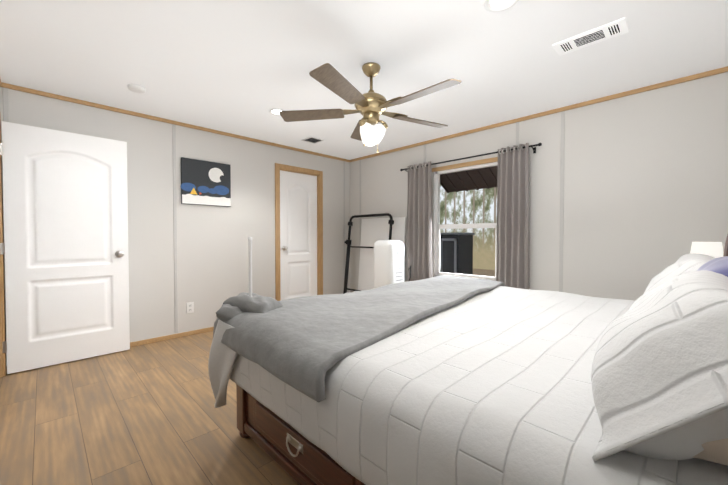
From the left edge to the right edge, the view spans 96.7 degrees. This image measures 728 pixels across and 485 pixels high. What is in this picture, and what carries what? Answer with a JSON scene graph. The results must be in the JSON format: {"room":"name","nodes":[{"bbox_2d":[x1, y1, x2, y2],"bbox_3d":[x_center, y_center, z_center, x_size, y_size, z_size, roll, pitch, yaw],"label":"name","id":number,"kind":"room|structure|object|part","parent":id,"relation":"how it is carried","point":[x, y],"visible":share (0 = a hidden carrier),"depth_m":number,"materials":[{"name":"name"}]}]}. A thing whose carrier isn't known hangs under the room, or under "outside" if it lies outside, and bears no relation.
{"room":"bedroom","nodes":[
{"label":"bedroom","id":0,"kind":"room"},
{"bbox_2d":[0,331,298,484],"bbox_3d":[-0.519,1.120,2.066,5.220,0.100,4.450,-1,2,-45],"label":"floor","id":1,"kind":"structure","parent":0,"point":[147,414],"depth_m":1.90,"materials":[{"name":"laminate"}]},
{"bbox_2d":[343,213,393,293],"bbox_3d":[0.018,0.303,4.718,0.239,1.434,1.004,-1,2,-45],"label":"rack","id":2,"kind":"object","parent":1,"relation":"on","point":[350,224],"visible":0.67,"depth_m":4.95,"materials":[{"name":"black metal"}]},
{"bbox_3d":[-0.258,0.512,4.976,0.170,0.994,0.055,-1,2,-45],"label":"leg","id":3,"kind":"part","parent":2,"relation":"part of","materials":[{"name":"black metal"}]},
{"bbox_2d":[358,217,405,289],"bbox_3d":[0.237,0.329,4.738,0.131,1.377,0.860,-1,2,-45],"label":"leaning board","id":4,"kind":"object","parent":1,"relation":"on","point":[373,230],"visible":0.38,"depth_m":4.86,"materials":[{"name":"white plastic"}]},
{"bbox_2d":[374,240,410,287],"bbox_3d":[0.341,0.501,3.925,0.315,1.064,0.406,-1,2,-45],"label":"air conditioner unit","id":5,"kind":"object","parent":1,"relation":"on","point":[388,262],"visible":0.42,"depth_m":3.83,"materials":[{"name":"plastic"}]},
{"bbox_2d":[208,234,727,484],"bbox_3d":[0.710,0.365,1.801,2.353,1.421,2.098,-1,2,-45],"label":"bed","id":6,"kind":"object","parent":1,"relation":"on","point":[446,379],"visible":1,"depth_m":0.96,"materials":[{"name":"white fabric"}]},
{"bbox_3d":[-0.650,0.868,1.804,0.090,0.345,0.090,-1,2,-45],"label":"post","id":7,"kind":"part","parent":6,"relation":"part of","materials":[{"name":"brown wood"}]},
{"bbox_3d":[0.004,1.009,1.107,0.026,0.050,1.825,-1,2,-45],"label":"mould","id":8,"kind":"part","parent":6,"relation":"part of","materials":[{"name":"brown wood"}]},
{"bbox_3d":[-0.294,0.852,1.375,0.004,0.036,0.124,-1,2,-45],"label":"pull plate","id":9,"kind":"part","parent":6,"relation":"part of","materials":[{"name":"grey metal"}]},
{"bbox_3d":[-0.283,0.869,1.386,0.016,0.180,0.800,-1,2,-45],"label":"drawer","id":10,"kind":"part","parent":6,"relation":"part of","materials":[{"name":"brown wood"}]},
{"bbox_2d":[213,274,504,401],"bbox_3d":[0.331,0.531,2.205,2.326,0.396,0.986,-1,2,-45],"label":"throw","id":11,"kind":"object","parent":6,"relation":"on","point":[298,349],"depth_m":1.51,"materials":[{"name":"grey fabric"}]},
{"bbox_2d":[229,286,677,484],"bbox_3d":[0.632,0.544,1.893,2.234,0.324,1.762,-1,2,-45],"label":"quilt","id":12,"kind":"object","parent":6,"relation":"on","point":[492,385],"depth_m":0.99,"materials":[{"name":"white fabric"}]},
{"bbox_2d":[690,242,722,257],"bbox_3d":[2.281,0.531,2.250,0.480,1.070,0.524,-1,2,-45],"label":"lampshade","id":13,"kind":"object","parent":1,"relation":"on","point":[714,249],"visible":0.02,"depth_m":2.16,"materials":[{"name":"white fabric"}]},
{"bbox_2d":[0,87,349,365],"bbox_3d":[-1.625,-0.144,4.008,4.020,2.350,0.100,-1,2,-45],"label":"wall","id":14,"kind":"structure","parent":0,"point":[212,262],"depth_m":3.63,"materials":[{"name":"grey paint"}]},
{"bbox_2d":[3,88,8,121],"bbox_3d":[-2.915,-0.127,2.653,0.032,2.270,0.006,-1,2,-45],"label":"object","id":15,"kind":"structure","parent":14,"relation":"attached to","point":[5,105],"depth_m":2.63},
{"bbox_2d":[6,327,213,371],"bbox_3d":[-2.070,1.019,3.511,2.455,0.045,0.012,-1,2,-45],"label":"baseboard","id":16,"kind":"structure","parent":14,"relation":"attached to","point":[161,338],"depth_m":3.48,"materials":[{"name":"brown wood"}]},
{"bbox_2d":[0,82,349,161],"bbox_3d":[-1.583,-1.300,3.942,3.820,0.036,0.020,-1,2,-45],"label":"crown molding","id":17,"kind":"structure","parent":14,"relation":"attached to","point":[47,94],"depth_m":3.31,"materials":[{"name":"brown wood"}]},
{"bbox_2d":[172,124,177,332],"bbox_3d":[-2.049,-0.144,3.512,0.032,2.270,0.006,-1,2,-45],"label":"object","id":18,"kind":"structure","parent":14,"relation":"attached to","point":[175,228],"depth_m":3.51,"materials":[{"name":"grey paint"}]},
{"bbox_2d":[186,302,193,312],"bbox_3d":[-1.949,0.731,3.628,0.075,0.120,0.008,-1,2,-45],"label":"electrical outlet plate","id":19,"kind":"object","parent":14,"relation":"attached to","point":[189,307],"visible":1,"depth_m":3.63,"materials":[{"name":"white plastic"}]},
{"bbox_2d":[180,157,230,206],"bbox_3d":[-1.810,-0.681,3.717,0.548,0.505,0.035,-1,2,-45],"label":"framed picture","id":20,"kind":"object","parent":14,"relation":"attached to","point":[205,182],"visible":1,"depth_m":3.70,"materials":[{"name":"paper"}]},
{"bbox_2d":[275,163,279,300],"bbox_3d":[-1.172,-0.021,4.380,0.064,2.090,0.014,-1,2,-45],"label":"door frame","id":21,"kind":"structure","parent":14,"relation":"attached to","point":[277,248],"depth_m":4.37,"materials":[{"name":"brown wood"}]},
{"bbox_2d":[280,170,316,299],"bbox_3d":[-0.923,0.006,4.652,0.640,2.000,0.105,-1,2,-45],"label":"closet door","id":22,"kind":"structure","parent":14,"relation":"in","point":[298,234],"depth_m":4.65,"materials":[{"name":"paint"}]},
{"bbox_2d":[279,164,318,174],"bbox_3d":[-0.910,-1.039,4.619,0.672,0.064,0.014,-1,2,-45],"label":"door frame","id":23,"kind":"structure","parent":14,"relation":"attached to","point":[297,169],"depth_m":4.59,"materials":[{"name":"brown wood"}]},
{"bbox_2d":[279,169,318,300],"bbox_3d":[-0.951,0.003,4.680,0.680,2.030,0.100,-1,2,-45],"label":"door frame","id":24,"kind":"structure","parent":14,"relation":"attached to","point":[318,235],"depth_m":4.87,"materials":[{"name":"brown wood"}]},
{"bbox_3d":[-0.951,-1.003,4.660,0.680,0.018,0.100,-1,2,-45],"label":"closet door top jamb","id":25,"kind":"part","parent":24,"relation":"part of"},
{"bbox_2d":[319,171,322,294],"bbox_3d":[-0.649,-0.032,4.898,0.064,2.090,0.014,-1,2,-45],"label":"door frame","id":26,"kind":"structure","parent":14,"relation":"attached to","point":[320,232],"depth_m":4.89,"materials":[{"name":"brown wood"}]},
{"bbox_2d":[344,161,344,276],"bbox_3d":[-0.317,-0.178,5.231,0.032,2.270,0.006,-1,2,-45],"label":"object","id":27,"kind":"structure","parent":14,"relation":"attached to","point":[344,218],"depth_m":5.22,"materials":[{"name":"grey paint"}]},
{"bbox_2d":[0,0,727,159],"bbox_3d":[-0.519,-1.329,2.017,5.220,0.100,4.450,-1,2,-45],"label":"ceiling","id":28,"kind":"structure","parent":0,"point":[240,67],"depth_m":2.23,"materials":[{"name":"white paint"}]},
{"bbox_2d":[127,84,145,92],"bbox_3d":[-1.891,-1.275,2.692,0.124,0.035,0.124,-1,2,-45],"label":"smoke detector","id":29,"kind":"object","parent":28,"relation":"attached to","point":[136,88],"visible":1,"depth_m":2.66,"materials":[{"name":"white plastic"}]},
{"bbox_2d":[269,109,283,115],"bbox_3d":[-0.857,-1.299,3.225,0.176,0.010,0.176,-1,2,-45],"label":"recessed light","id":30,"kind":"object","parent":28,"relation":"in","point":[274,112],"visible":0.79,"depth_m":3.21,"materials":[{"name":"white plastic"}]},
{"bbox_2d":[301,136,324,143],"bbox_3d":[-0.655,-1.318,4.172,0.220,0.010,0.220,-1,2,-45],"label":"ceiling vent","id":31,"kind":"object","parent":28,"relation":"in","point":[313,140],"visible":0.98,"depth_m":4.17,"materials":[{"name":"white plastic"}]},
{"bbox_2d":[279,62,460,152],"bbox_3d":[0.089,-0.969,2.349,1.343,0.634,1.286,-1,2,-45],"label":"fan","id":32,"kind":"object","parent":28,"relation":"hanging from","point":[371,105],"visible":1,"depth_m":2.31,"materials":[{"name":"brown wood"}]},
{"bbox_3d":[-0.397,-0.963,2.445,0.371,0.036,0.442,-1,2,-45],"label":"blade","id":33,"kind":"part","parent":32,"relation":"part of","materials":[{"name":"brown wood"}]},
{"bbox_3d":[-0.143,-0.954,1.974,0.484,0.036,0.263,-1,2,-45],"label":"blade","id":34,"kind":"part","parent":32,"relation":"part of","materials":[{"name":"brown wood"}]},
{"bbox_3d":[-0.022,-0.971,2.829,0.360,0.036,0.448,-1,2,-45],"label":"blade","id":35,"kind":"part","parent":32,"relation":"part of","materials":[{"name":"brown wood"}]},
{"bbox_3d":[0.029,-0.794,2.360,0.147,0.145,0.144,-1,2,-45],"label":"lamp shade","id":36,"kind":"part","parent":32,"relation":"part of","materials":[{"name":"white glass"}]},
{"bbox_3d":[0.036,-0.795,2.407,0.139,0.145,0.146,-1,2,-45],"label":"lamp shade","id":37,"kind":"part","parent":32,"relation":"part of","materials":[{"name":"white glass"}]},
{"bbox_3d":[0.053,-1.012,2.380,0.240,0.140,0.240,-1,2,-45],"label":"motor","id":38,"kind":"part","parent":32,"relation":"part of","materials":[{"name":"gold metal"}]},
{"bbox_3d":[0.076,-0.794,2.375,0.141,0.145,0.146,-1,2,-45],"label":"lamp shade","id":39,"kind":"part","parent":32,"relation":"part of","materials":[{"name":"white glass"}]},
{"bbox_3d":[0.455,-0.966,2.588,0.486,0.036,0.249,-1,2,-45],"label":"blade","id":40,"kind":"part","parent":32,"relation":"part of","materials":[{"name":"brown wood"}]},
{"bbox_3d":[0.379,-0.955,2.070,0.135,0.036,0.482,-1,2,-45],"label":"blade","id":41,"kind":"part","parent":32,"relation":"part of","materials":[{"name":"brown wood"}]},
{"bbox_2d":[484,0,518,11],"bbox_3d":[0.721,-1.268,1.692,0.176,0.010,0.176,-1,2,-45],"label":"recessed light","id":42,"kind":"object","parent":28,"relation":"in","point":[496,5],"visible":1,"depth_m":1.73,"materials":[{"name":"white plastic"}]},
{"bbox_2d":[552,18,628,54],"bbox_3d":[1.408,-1.272,2.022,0.170,0.014,0.370,-1,2,-45],"label":"ceiling vent","id":43,"kind":"object","parent":28,"relation":"in","point":[602,33],"visible":1,"depth_m":2.00,"materials":[{"name":"white metal"}]},
{"bbox_2d":[350,72,727,300],"bbox_3d":[1.334,-0.140,3.809,0.100,2.350,4.350,-1,2,-45],"label":"wall","id":44,"kind":"structure","parent":0,"point":[645,187],"depth_m":2.87,"materials":[{"name":"white paint"}]},
{"bbox_2d":[359,160,360,260],"bbox_3d":[-0.060,-0.177,5.138,0.006,2.270,0.032,-1,2,-45],"label":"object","id":45,"kind":"structure","parent":44,"relation":"attached to","point":[359,205],"depth_m":5.13,"materials":[{"name":"grey paint"}]},
{"bbox_2d":[423,144,425,162],"bbox_3d":[0.797,-1.154,4.255,0.006,0.280,0.032,-1,2,-45],"label":"batten","id":46,"kind":"object","parent":44,"relation":"attached to","point":[424,159],"visible":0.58,"depth_m":4.25,"materials":[{"name":"white paint"}]},
{"bbox_2d":[440,166,497,192],"bbox_3d":[1.468,-0.878,4.112,0.558,0.346,1.240,-1,2,-45],"label":"canopy","id":47,"kind":"object","parent":44,"relation":"attached to","point":[482,177],"depth_m":4.29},
{"bbox_2d":[516,122,518,145],"bbox_3d":[1.624,-0.143,3.442,0.006,2.270,0.032,-1,2,-45],"label":"batten","id":48,"kind":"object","parent":44,"relation":"attached to","point":[517,133],"depth_m":3.42,"materials":[{"name":"white paint"}]},
{"bbox_2d":[350,66,727,161],"bbox_3d":[1.256,-1.297,3.779,0.020,0.036,4.250,-1,2,-45],"label":"crown molding","id":49,"kind":"structure","parent":44,"relation":"attached to","point":[662,84],"depth_m":3.04,"materials":[{"name":"brown wood"}]},
{"bbox_2d":[559,111,564,291],"bbox_3d":[1.919,-0.137,3.144,0.006,2.270,0.032,-1,2,-45],"label":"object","id":50,"kind":"structure","parent":44,"relation":"attached to","point":[561,202],"depth_m":3.14,"materials":[{"name":"grey paint"}]},
{"bbox_3d":[-2.937,-0.115,2.548,0.100,2.350,0.125,-1,2,-45],"label":"wall","id":51,"kind":"structure","parent":0,"visible":0},
{"bbox_2d":[0,113,5,377],"bbox_3d":[-2.903,0.016,2.526,0.114,2.090,0.078,-1,2,-45],"label":"door frame","id":52,"kind":"structure","parent":51,"relation":"attached to","point":[2,287],"depth_m":2.55,"materials":[{"name":"brown wood"}]},
{"bbox_2d":[0,121,129,373],"bbox_3d":[-2.579,0.043,2.836,0.835,2.000,0.175,-1,2,-45],"label":"entry door","id":53,"kind":"structure","parent":51,"relation":"in","point":[64,247],"depth_m":2.79,"materials":[{"name":"paint"}]},
{"bbox_3d":[-2.295,0.108,3.045,0.066,0.066,0.070,-1,2,-45],"label":"knob","id":54,"kind":"part","parent":53,"relation":"part of","materials":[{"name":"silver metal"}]},
{"label":"outside","id":55,"kind":"structure","parent":0,"visible":0},
{"bbox_2d":[440,185,496,269],"bbox_3d":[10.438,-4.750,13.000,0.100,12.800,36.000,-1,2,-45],"label":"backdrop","id":56,"kind":"structure","parent":55,"point":[459,212],"depth_m":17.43,"materials":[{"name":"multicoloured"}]},
{"bbox_2d":[473,268,494,276],"bbox_3d":[9.018,1.577,11.717,21.900,0.100,32.000,-1,2,-45],"label":"ground","id":57,"kind":"structure","parent":55,"point":[483,272],"depth_m":15.63,"materials":[{"name":"brown soil"}]},
{"bbox_2d":[440,232,474,274],"bbox_3d":[1.430,0.734,5.860,0.540,1.820,0.940,-1,2,-45],"label":"ac unit","id":58,"kind":"object","parent":57,"relation":"on","point":[465,254],"depth_m":5.49,"materials":[{"name":"grey plastic"}]},
{"bbox_3d":[1.333,0.365,5.587,0.012,0.870,0.040,-1,2,-45],"label":"frame","id":59,"kind":"part","parent":58,"relation":"part of","materials":[{"name":"grey plastic"}]},
{"bbox_3d":[1.248,-0.052,5.664,0.012,0.040,0.820,-1,2,-45],"label":"frame","id":60,"kind":"part","parent":58,"relation":"part of","materials":[{"name":"grey plastic"}]},
{"bbox_3d":[1.523,0.368,5.395,0.012,0.870,0.040,-1,2,-45],"label":"frame","id":61,"kind":"part","parent":58,"relation":"part of","materials":[{"name":"grey plastic"}]},
{"bbox_3d":[1.430,-0.156,5.842,0.540,0.040,0.940,-1,2,-45],"label":"lid","id":62,"kind":"part","parent":58,"relation":"part of","materials":[{"name":"grey metal"}]},
{"bbox_3d":[0.589,-0.971,4.406,0.081,0.028,0.010,-1,2,-45],"label":"curtain bracket","id":63,"kind":"object","parent":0,"visible":0},
{"bbox_2d":[402,144,537,169],"bbox_3d":[1.125,-0.980,3.811,0.018,0.018,1.710,-1,2,-45],"label":"curtain rod","id":64,"kind":"object","parent":63,"relation":"on","point":[473,156],"visible":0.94,"depth_m":3.69,"materials":[{"name":"black metal"}]},
{"bbox_2d":[407,161,432,280],"bbox_3d":[0.721,-0.248,4.236,0.096,1.550,0.408,-1,2,-45],"label":"panel","id":65,"kind":"object","parent":64,"relation":"hanging from","point":[419,224],"visible":0.88,"depth_m":4.21,"materials":[{"name":"grey fabric"}]},
{"bbox_2d":[496,143,528,288],"bbox_3d":[1.553,-0.227,3.393,0.098,1.560,0.343,-1,2,-45],"label":"curtain","id":66,"kind":"object","parent":64,"relation":"hanging from","point":[512,255],"visible":0.92,"depth_m":3.38,"materials":[{"name":"grey fabric"}]},
{"bbox_3d":[1.242,0.748,3.919,0.100,0.570,0.870,-1,2,-45],"label":"wall","id":67,"kind":"structure","parent":0,"visible":0},
{"bbox_2d":[432,157,497,280],"bbox_3d":[1.229,-0.238,3.886,0.087,1.427,0.930,-1,2,-45],"label":"window unit","id":68,"kind":"structure","parent":67,"relation":"in","point":[472,165],"depth_m":4.00,"materials":[{"name":"white plastic"}]},
{"bbox_3d":[0.961,0.106,4.156,0.028,0.615,0.030,-1,2,-45],"label":"sash","id":69,"kind":"part","parent":68,"relation":"part of","materials":[{"name":"white plastic"}]},
{"bbox_3d":[1.225,0.401,3.895,0.028,0.035,0.780,-1,2,-45],"label":"sash","id":70,"kind":"part","parent":68,"relation":"part of","materials":[{"name":"white plastic"}]},
{"bbox_3d":[1.225,0.111,3.890,0.004,0.615,0.780,-1,2,-45],"label":"glass","id":71,"kind":"part","parent":68,"relation":"part of","materials":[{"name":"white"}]},
{"bbox_3d":[1.244,-0.534,3.895,0.004,0.675,0.780,-1,2,-45],"label":"glass","id":72,"kind":"part","parent":68,"relation":"part of","materials":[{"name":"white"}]},
{"bbox_3d":[1.489,0.116,3.623,0.028,0.615,0.030,-1,2,-45],"label":"sash","id":73,"kind":"part","parent":68,"relation":"part of","materials":[{"name":"white plastic"}]}
]}

